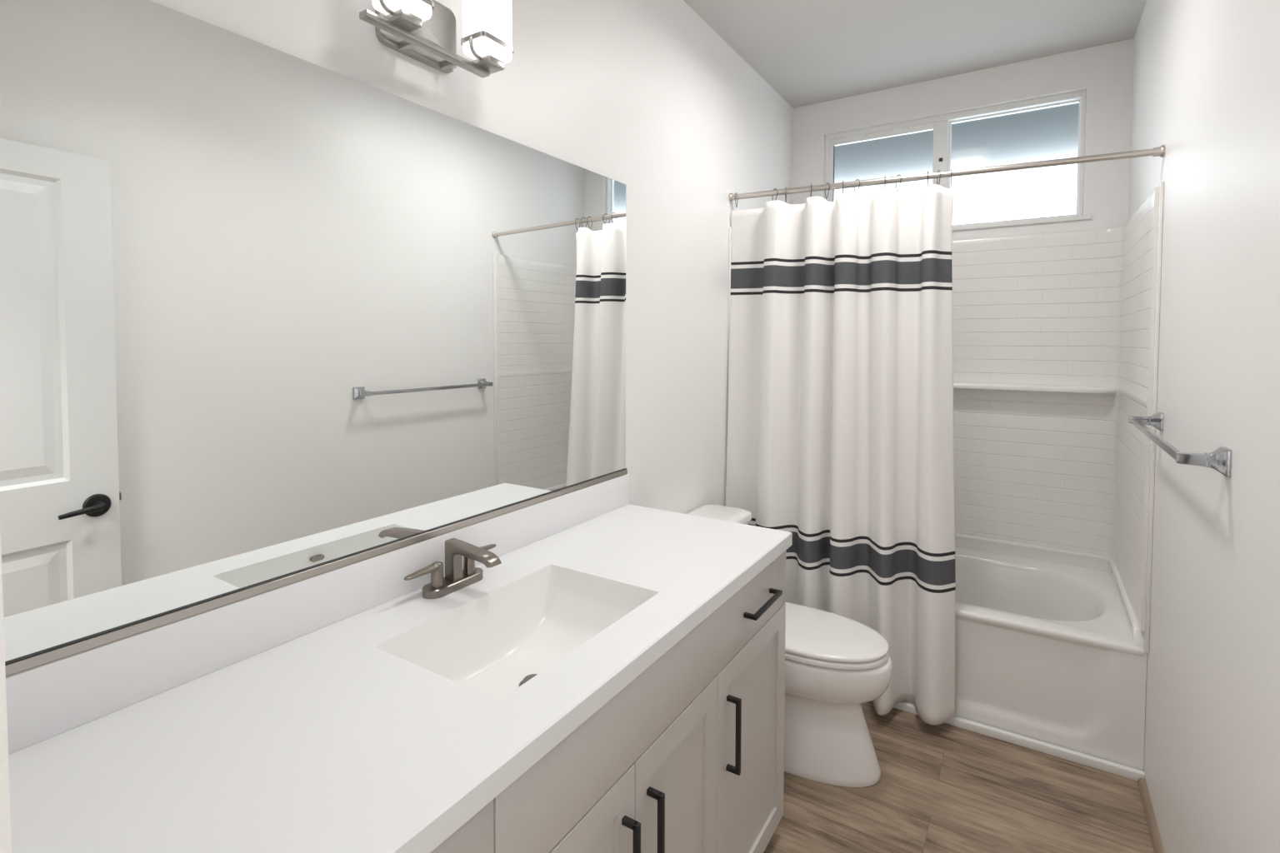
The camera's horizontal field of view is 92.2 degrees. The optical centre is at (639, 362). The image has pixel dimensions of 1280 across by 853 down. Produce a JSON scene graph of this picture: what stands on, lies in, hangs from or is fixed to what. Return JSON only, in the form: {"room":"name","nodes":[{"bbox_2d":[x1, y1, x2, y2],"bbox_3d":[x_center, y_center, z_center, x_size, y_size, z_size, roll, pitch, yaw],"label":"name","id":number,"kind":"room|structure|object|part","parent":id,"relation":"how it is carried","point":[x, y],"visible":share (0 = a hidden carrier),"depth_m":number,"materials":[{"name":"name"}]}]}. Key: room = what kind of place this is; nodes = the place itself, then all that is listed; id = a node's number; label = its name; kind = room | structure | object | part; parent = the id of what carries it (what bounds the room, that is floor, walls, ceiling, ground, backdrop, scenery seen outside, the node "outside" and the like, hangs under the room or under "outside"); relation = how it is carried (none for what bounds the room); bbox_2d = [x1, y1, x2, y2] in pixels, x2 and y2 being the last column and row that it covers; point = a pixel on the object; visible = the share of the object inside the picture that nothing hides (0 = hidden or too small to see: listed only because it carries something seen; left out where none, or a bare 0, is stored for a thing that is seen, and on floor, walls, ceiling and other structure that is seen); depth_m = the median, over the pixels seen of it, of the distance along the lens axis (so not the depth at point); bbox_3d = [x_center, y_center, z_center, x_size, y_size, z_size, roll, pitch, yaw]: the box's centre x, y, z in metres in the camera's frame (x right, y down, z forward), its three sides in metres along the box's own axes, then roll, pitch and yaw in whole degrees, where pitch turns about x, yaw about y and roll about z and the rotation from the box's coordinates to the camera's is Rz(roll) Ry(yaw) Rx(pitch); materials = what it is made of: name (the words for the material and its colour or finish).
{"room":"bathroom","nodes":[
{"label":"bathroom","id":0,"kind":"room"},
{"bbox_2d":[0,529,11,852],"bbox_3d":[-0.382,0.064,0.280,1.644,2.803,0.120,1,2,32],"label":"wall","id":1,"kind":"structure","parent":0,"point":[5,814],"depth_m":0.33,"materials":[{"name":"white paint"}]},
{"bbox_2d":[150,0,793,514],"bbox_3d":[-0.085,-0.003,2.167,0.120,2.803,3.625,1,2,32],"label":"wall","id":2,"kind":"structure","parent":0,"point":[645,96],"depth_m":2.23,"materials":[{"name":"white paint"}]},
{"bbox_2d":[0,0,627,678],"bbox_3d":[-0.491,-0.085,1.396,0.018,0.980,1.644,1,2,32],"label":"wall mirror","id":3,"kind":"object","parent":2,"relation":"attached to","point":[271,319],"visible":1,"depth_m":1.08,"materials":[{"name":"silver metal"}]},
{"bbox_2d":[5,473,629,754],"bbox_3d":[-0.489,0.457,1.419,0.019,0.106,1.658,1,2,32],"label":"backsplash","id":4,"kind":"structure","parent":2,"relation":"attached to","point":[47,702],"depth_m":1.07,"materials":[{"name":"white stone"}]},
{"bbox_2d":[359,0,514,78],"bbox_3d":[-0.444,-0.787,1.333,0.136,0.241,0.361,1,2,32],"label":"vanity light","id":5,"kind":"object","parent":2,"relation":"attached to","point":[423,31],"visible":1,"depth_m":1.38,"materials":[{"name":"grey metal"}]},
{"bbox_3d":[-0.475,-0.800,1.230,0.076,0.207,0.095,1,2,32],"label":"lamp shade","id":6,"kind":"part","parent":5,"relation":"part of","materials":[{"name":"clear glass"}]},
{"bbox_3d":[-0.492,-0.748,1.368,0.019,0.144,0.202,1,2,32],"label":"plate","id":7,"kind":"part","parent":5,"relation":"part of","materials":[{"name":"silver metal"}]},
{"bbox_3d":[-0.352,-0.807,1.423,0.076,0.207,0.095,1,2,32],"label":"lamp shade","id":8,"kind":"part","parent":5,"relation":"part of","materials":[{"name":"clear glass"}]},
{"bbox_2d":[728,145,1165,201],"bbox_3d":[1.055,-0.720,2.402,1.524,0.075,0.039,1,2,32],"label":"curtain rod","id":9,"kind":"object","parent":2,"relation":"attached to","point":[1159,151],"visible":0.98,"depth_m":2.30,"materials":[{"name":"grey metal"}]},
{"bbox_2d":[854,179,859,194],"bbox_3d":[0.884,-0.714,2.509,0.003,0.065,0.040,0,2,-16],"label":"curtain hook","id":10,"kind":"object","parent":9,"relation":"hanging from","point":[857,179],"visible":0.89,"depth_m":2.50,"materials":[{"name":"grey metal"}]},
{"bbox_2d":[895,175,901,191],"bbox_3d":[1.017,-0.707,2.424,0.003,0.065,0.040,0,2,-8],"label":"curtain hook","id":11,"kind":"object","parent":9,"relation":"hanging from","point":[897,175],"visible":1,"depth_m":2.42,"materials":[{"name":"grey metal"}]},
{"bbox_2d":[936,170,940,184],"bbox_3d":[1.139,-0.701,2.347,0.003,0.065,0.040,0,2,9],"label":"curtain hook","id":12,"kind":"object","parent":9,"relation":"hanging from","point":[938,170],"visible":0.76,"depth_m":2.34,"materials":[{"name":"grey metal"}]},
{"label":"curtain hook","id":13,"kind":"object","parent":9,"relation":"hanging from","visible":0},
{"bbox_2d":[725,184,955,724],"bbox_3d":[0.773,0.324,2.516,0.949,2.029,0.196,1,2,32],"label":"shower curtain","id":14,"kind":"object","parent":13,"relation":"hanging from","point":[840,440],"visible":0.88,"depth_m":2.46,"materials":[{"name":"fabric"}]},
{"bbox_2d":[683,0,1146,108],"bbox_3d":[-0.198,-1.428,1.408,2.844,0.100,4.944,1,2,32],"label":"ceiling","id":15,"kind":"structure","parent":0,"point":[809,52],"depth_m":2.66,"materials":[{"name":"grey paint"}]},
{"bbox_2d":[763,701,1154,852],"bbox_3d":[-0.204,1.473,1.511,2.844,0.100,4.944,1,2,32],"label":"floor","id":16,"kind":"structure","parent":0,"point":[942,788],"depth_m":1.96,"materials":[{"name":"brown wood"}]},
{"bbox_2d":[430,550,786,852],"bbox_3d":[-0.238,0.993,1.280,0.608,0.876,1.644,1,2,32],"label":"vanity cabinet","id":17,"kind":"object","parent":16,"relation":"on","point":[687,757],"visible":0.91,"depth_m":1.28,"materials":[{"name":"grey paint"}]},
{"bbox_2d":[5,473,792,852],"bbox_3d":[-0.247,0.537,1.268,0.592,0.252,1.658,1,2,32],"label":"countertop","id":18,"kind":"structure","parent":17,"relation":"on","point":[348,709],"depth_m":0.96,"materials":[{"name":"white stone"}]},
{"bbox_2d":[404,538,501,599],"bbox_3d":[-0.378,0.458,1.374,0.163,0.107,0.258,1,2,32],"label":"faucet","id":19,"kind":"object","parent":18,"relation":"on","point":[456,578],"visible":1,"depth_m":1.37,"materials":[{"name":"silver metal"}]},
{"bbox_3d":[-0.468,0.453,1.335,0.026,0.017,0.096,1,2,32],"label":"lever","id":20,"kind":"part","parent":19,"relation":"part of","materials":[{"name":"silver metal"}]},
{"bbox_3d":[-0.450,0.478,1.365,0.030,0.035,0.030,1,2,32],"label":"handle stem","id":21,"kind":"part","parent":19,"relation":"part of","materials":[{"name":"silver metal"}]},
{"bbox_3d":[-0.425,0.501,1.405,0.052,0.018,0.159,1,2,32],"label":"plate","id":22,"kind":"part","parent":19,"relation":"part of","materials":[{"name":"silver metal"}]},
{"bbox_3d":[-0.400,0.476,1.443,0.030,0.035,0.030,1,2,32],"label":"handle stem","id":23,"kind":"part","parent":19,"relation":"part of","materials":[{"name":"silver metal"}]},
{"bbox_3d":[-0.374,0.451,1.371,0.154,0.091,0.034,1,2,32],"label":"spout","id":24,"kind":"part","parent":19,"relation":"part of","materials":[{"name":"silver metal"}]},
{"bbox_3d":[-0.382,0.448,1.471,0.026,0.017,0.096,1,2,32],"label":"lever","id":25,"kind":"part","parent":19,"relation":"part of","materials":[{"name":"silver metal"}]},
{"bbox_3d":[-0.332,0.668,0.635,0.020,0.159,0.473,1,2,32],"label":"drawer","id":26,"kind":"part","parent":17,"relation":"part of","materials":[{"name":"grey paint"}]},
{"bbox_3d":[-0.111,1.060,0.998,0.020,0.642,0.347,1,2,32],"label":"door","id":27,"kind":"part","parent":17,"relation":"part of","materials":[{"name":"grey paint"}]},
{"bbox_3d":[-0.016,0.901,1.092,0.035,0.181,0.011,1,2,32],"label":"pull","id":28,"kind":"part","parent":17,"relation":"part of","materials":[{"name":"black metal"}]},
{"bbox_3d":[0.029,0.898,1.163,0.035,0.181,0.011,1,2,32],"label":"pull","id":29,"kind":"part","parent":17,"relation":"part of","materials":[{"name":"black metal"}]},
{"bbox_3d":[0.077,1.050,1.294,0.020,0.642,0.349,1,2,32],"label":"door","id":30,"kind":"part","parent":17,"relation":"part of","materials":[{"name":"grey paint"}]},
{"bbox_3d":[0.223,0.888,1.468,0.035,0.181,0.011,1,2,32],"label":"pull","id":31,"kind":"part","parent":17,"relation":"part of","materials":[{"name":"black metal"}]},
{"bbox_3d":[0.297,1.038,1.640,0.020,0.642,0.465,1,2,32],"label":"door","id":32,"kind":"part","parent":17,"relation":"part of","materials":[{"name":"grey paint"}]},
{"bbox_3d":[0.326,0.634,1.619,0.035,0.011,0.191,1,2,32],"label":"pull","id":33,"kind":"part","parent":17,"relation":"part of","materials":[{"name":"black metal"}]},
{"bbox_2d":[685,504,891,788],"bbox_3d":[0.499,1.005,2.258,0.795,0.785,0.452,1,2,32],"label":"toilet","id":34,"kind":"object","parent":16,"relation":"on","point":[835,664],"visible":0.45,"depth_m":2.06,"materials":[{"name":"white ceramic"}]},
{"bbox_3d":[0.258,0.625,2.398,0.222,0.037,0.452,1,2,32],"label":"tank lid","id":35,"kind":"part","parent":34,"relation":"part of","materials":[{"name":"white ceramic"}]},
{"bbox_3d":[0.602,0.975,2.191,0.531,0.020,0.362,1,2,32],"label":"seat","id":36,"kind":"part","parent":34,"relation":"part of","materials":[{"name":"white plastic"}]},
{"bbox_3d":[0.595,0.950,2.195,0.545,0.022,0.362,1,2,32],"label":"lid","id":37,"kind":"part","parent":34,"relation":"part of","materials":[{"name":"white plastic"}]},
{"bbox_3d":[0.541,1.194,2.237,0.693,0.410,0.368,1,2,32],"label":"bowl","id":38,"kind":"part","parent":34,"relation":"part of","materials":[{"name":"white ceramic"}]},
{"bbox_2d":[904,533,1147,771],"bbox_3d":[1.283,1.123,2.833,1.522,0.504,0.846,1,2,32],"label":"bathtub","id":39,"kind":"object","parent":16,"relation":"on","point":[1050,641],"visible":0.37,"depth_m":2.29,"materials":[{"name":"white ceramic"}]},
{"bbox_2d":[870,700,1144,781],"bbox_3d":[1.048,1.375,2.472,1.524,0.032,0.022,1,2,32],"label":"trim","id":40,"kind":"structure","parent":39,"relation":"attached to","point":[1100,764],"depth_m":2.21,"materials":[{"name":"white paint"}]},
{"bbox_2d":[792,38,1134,240],"bbox_3d":[1.548,-0.036,3.205,1.524,2.803,0.120,1,2,32],"label":"wall","id":41,"kind":"structure","parent":0,"point":[1105,71],"depth_m":2.91,"materials":[{"name":"white paint"}]},
{"bbox_2d":[727,181,1164,652],"bbox_3d":[1.279,0.160,2.788,1.524,1.549,0.874,1,2,32],"label":"tub surround","id":42,"kind":"object","parent":41,"relation":"attached to","point":[1056,335],"visible":0.49,"depth_m":2.85,"materials":[{"name":"white tile"}]},
{"bbox_2d":[953,381,1116,394],"bbox_3d":[1.480,0.109,3.104,1.471,0.027,0.092,1,2,32],"label":"shelf","id":43,"kind":"object","parent":42,"relation":"attached to","point":[1018,387],"depth_m":2.87,"materials":[{"name":"white plastic"}]},
{"bbox_3d":[1.285,0.135,2.797,1.514,1.476,0.851,1,2,32],"label":"wall panel","id":44,"kind":"part","parent":42,"relation":"part of","materials":[{"name":"white tile"}]},
{"bbox_2d":[824,90,1086,226],"bbox_3d":[1.557,-0.968,3.175,1.190,0.588,0.077,1,2,32],"label":"window","id":45,"kind":"structure","parent":41,"relation":"in","point":[1051,127],"depth_m":3.08,"materials":[{"name":"clear glass"}]},
{"bbox_3d":[1.299,-0.966,3.318,0.512,0.488,0.005,1,2,32],"label":"pane","id":46,"kind":"part","parent":45,"relation":"part of","materials":[{"name":"clear glass"}]},
{"bbox_3d":[1.316,-0.970,3.307,0.600,0.544,0.026,1,2,32],"label":"sash","id":47,"kind":"part","parent":45,"relation":"part of","materials":[{"name":"white plastic"}]},
{"bbox_3d":[1.814,-0.957,3.027,0.566,0.546,0.026,1,2,32],"label":"fixed frame","id":48,"kind":"part","parent":45,"relation":"part of","materials":[{"name":"white plastic"}]},
{"bbox_3d":[1.822,-0.959,3.021,0.540,0.530,0.005,1,2,32],"label":"pane","id":49,"kind":"part","parent":45,"relation":"part of","materials":[{"name":"clear glass"}]},
{"bbox_2d":[952,214,1091,230],"bbox_3d":[1.529,-0.674,3.136,1.240,0.022,0.048,1,2,32],"label":"trim","id":50,"kind":"structure","parent":41,"relation":"attached to","point":[1080,217],"depth_m":2.92,"materials":[{"name":"white paint"}]},
{"bbox_2d":[1128,0,1279,852],"bbox_3d":[0.949,0.051,0.730,0.120,2.803,4.944,1,2,32],"label":"wall","id":51,"kind":"structure","parent":0,"point":[1206,73],"depth_m":1.39,"materials":[{"name":"white paint"}]},
{"bbox_2d":[1137,778,1164,852],"bbox_3d":[1.004,1.433,1.001,0.020,0.022,2.503,1,2,32],"label":"baseboard","id":52,"kind":"structure","parent":51,"relation":"attached to","point":[1157,842],"depth_m":1.89,"materials":[{"name":"brown wood"}]},
{"bbox_2d":[1128,411,1231,477],"bbox_3d":[1.397,0.195,1.630,0.082,0.057,0.826,1,2,32],"label":"towel bar","id":53,"kind":"object","parent":51,"relation":"attached to","point":[1220,460],"visible":1,"depth_m":1.31,"materials":[{"name":"silver metal"}]},
{"bbox_3d":[1.603,0.184,1.954,0.082,0.057,0.057,1,2,32],"label":"post","id":54,"kind":"part","parent":53,"relation":"part of","materials":[{"name":"silver metal"}]},
{"bbox_3d":[1.191,0.206,1.305,0.082,0.057,0.057,1,2,32],"label":"post","id":55,"kind":"part","parent":53,"relation":"part of","materials":[{"name":"silver metal"}]}
]}

